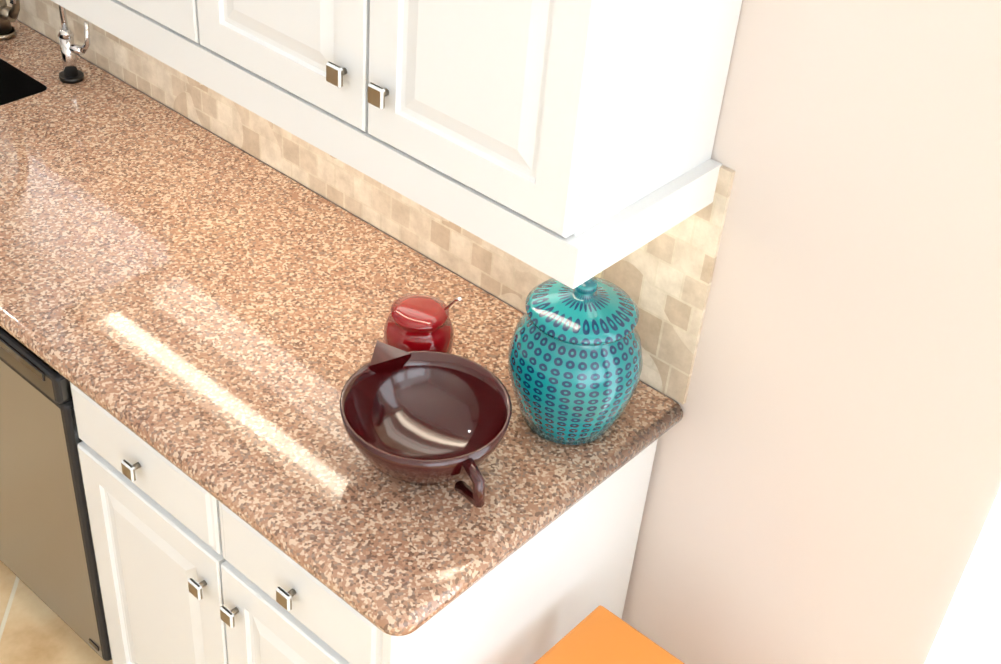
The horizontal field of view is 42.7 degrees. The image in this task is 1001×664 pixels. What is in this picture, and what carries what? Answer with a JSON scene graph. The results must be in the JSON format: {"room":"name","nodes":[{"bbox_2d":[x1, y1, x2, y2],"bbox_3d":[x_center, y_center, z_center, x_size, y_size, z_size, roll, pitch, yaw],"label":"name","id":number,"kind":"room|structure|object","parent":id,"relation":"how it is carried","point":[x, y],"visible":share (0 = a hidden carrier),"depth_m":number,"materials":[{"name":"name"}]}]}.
{"room":"kitchen","nodes":[
{"label":"kitchen","id":0,"kind":"room"},
{"bbox_2d":[0,560,112,663],"bbox_3d":[-1.455,1.669,1.341,7.900,0.050,4.800,31,44,30],"label":"floor","id":1,"kind":"structure","parent":0,"point":[35,628],"depth_m":2.72,"materials":[{"name":"tile"}]},
{"bbox_2d":[0,326,111,660],"bbox_3d":[-0.776,0.155,2.687,0.593,0.850,0.629,31,44,30],"label":"dishwasher","id":2,"kind":"object","parent":1,"relation":"on","point":[47,555],"visible":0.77,"depth_m":2.37,"materials":[{"name":"grey metal"}]},
{"bbox_2d":[70,382,213,663],"bbox_3d":[-0.399,0.359,2.446,0.383,0.872,0.620,31,44,30],"label":"base cabinet","id":3,"kind":"object","parent":1,"relation":"on","point":[190,571],"depth_m":2.17,"materials":[{"name":"white wood"}]},
{"bbox_2d":[198,439,657,663],"bbox_3d":[-0.114,0.529,2.257,0.379,0.872,0.620,31,44,30],"label":"base cabinet","id":4,"kind":"object","parent":1,"relation":"on","point":[265,608],"depth_m":1.98,"materials":[{"name":"white wood"}]},
{"bbox_2d":[0,20,682,635],"bbox_3d":[-1.442,-0.628,2.858,4.056,0.039,0.673,31,44,30],"label":"countertop","id":5,"kind":"structure","parent":4,"relation":"on","point":[208,312],"depth_m":2.09,"materials":[{"name":"stone"}]},
{"bbox_2d":[0,0,19,40],"bbox_3d":[-1.141,-0.807,2.756,0.116,0.412,0.174,31,44,30],"label":"faucet","id":6,"kind":"object","parent":5,"relation":"on","point":[8,15],"visible":1,"depth_m":2.88,"materials":[{"name":"silver metal"}]},
{"bbox_2d":[0,73,34,105],"bbox_3d":[-1.341,-0.449,2.853,0.642,0.220,0.452,31,44,30],"label":"sink basin","id":7,"kind":"object","parent":5,"relation":"in","point":[11,90],"depth_m":2.88,"materials":[{"name":"black"}]},
{"bbox_2d":[10,0,89,83],"bbox_3d":[-0.947,-0.644,2.707,0.150,0.241,0.097,31,44,30],"label":"filter faucet","id":8,"kind":"object","parent":5,"relation":"on","point":[70,73],"visible":0.92,"depth_m":2.73,"materials":[{"name":"silver metal"}]},
{"bbox_2d":[384,294,460,353],"bbox_3d":[-0.129,-0.004,2.038,0.113,0.152,0.112,31,44,30],"label":"jar","id":9,"kind":"object","parent":5,"relation":"on","point":[413,322],"visible":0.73,"depth_m":2.00,"materials":[{"name":"red glass"}]},
{"bbox_2d":[340,341,511,507],"bbox_3d":[-0.108,0.146,1.875,0.309,0.112,0.248,31,44,30],"label":"bowl","id":10,"kind":"object","parent":5,"relation":"on","point":[423,417],"visible":1,"depth_m":1.91,"materials":[{"name":"red ceramic"}]},
{"bbox_2d":[508,277,642,444],"bbox_3d":[0.114,0.028,1.931,0.204,0.266,0.204,31,44,30],"label":"jar","id":11,"kind":"object","parent":5,"relation":"on","point":[575,362],"visible":0.96,"depth_m":1.86,"materials":[{"name":"ceramic"}]},
{"bbox_2d":[534,605,684,663],"bbox_3d":[0.154,0.836,2.090,0.340,0.625,0.340,31,44,30],"label":"stool","id":12,"kind":"object","parent":1,"relation":"on","point":[600,634],"visible":1,"depth_m":2.02,"materials":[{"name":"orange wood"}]},
{"bbox_2d":[17,0,1000,663],"bbox_3d":[0.239,-0.935,1.556,7.600,4.100,0.156,31,44,30],"label":"wall","id":13,"kind":"structure","parent":0,"point":[825,482],"depth_m":1.81,"materials":[{"name":"beige paint"}]},
{"bbox_2d":[83,0,182,55],"bbox_3d":[-0.513,-1.087,1.868,0.529,1.160,0.328,31,44,30],"label":"upper cabinet","id":14,"kind":"object","parent":13,"relation":"attached to","point":[160,20],"depth_m":2.04,"materials":[{"name":"white wood"}]},
{"bbox_2d":[179,0,350,143],"bbox_3d":[-0.177,-0.887,1.645,0.372,1.160,0.328,31,44,30],"label":"upper cabinet","id":15,"kind":"object","parent":13,"relation":"attached to","point":[295,55],"depth_m":1.85,"materials":[{"name":"white wood"}]},
{"bbox_2d":[6,0,734,403],"bbox_3d":[-1.203,-0.958,2.935,4.060,0.428,0.007,31,44,30],"label":"tile backsplash","id":16,"kind":"structure","parent":13,"relation":"attached to","point":[664,280],"depth_m":2.26,"materials":[{"name":"tile"}]},
{"bbox_2d":[351,0,741,263],"bbox_3d":[0.098,-0.722,1.463,0.366,1.160,0.328,31,44,30],"label":"upper cabinet","id":17,"kind":"object","parent":13,"relation":"attached to","point":[569,143],"depth_m":1.63,"materials":[{"name":"white wood"}]}
]}

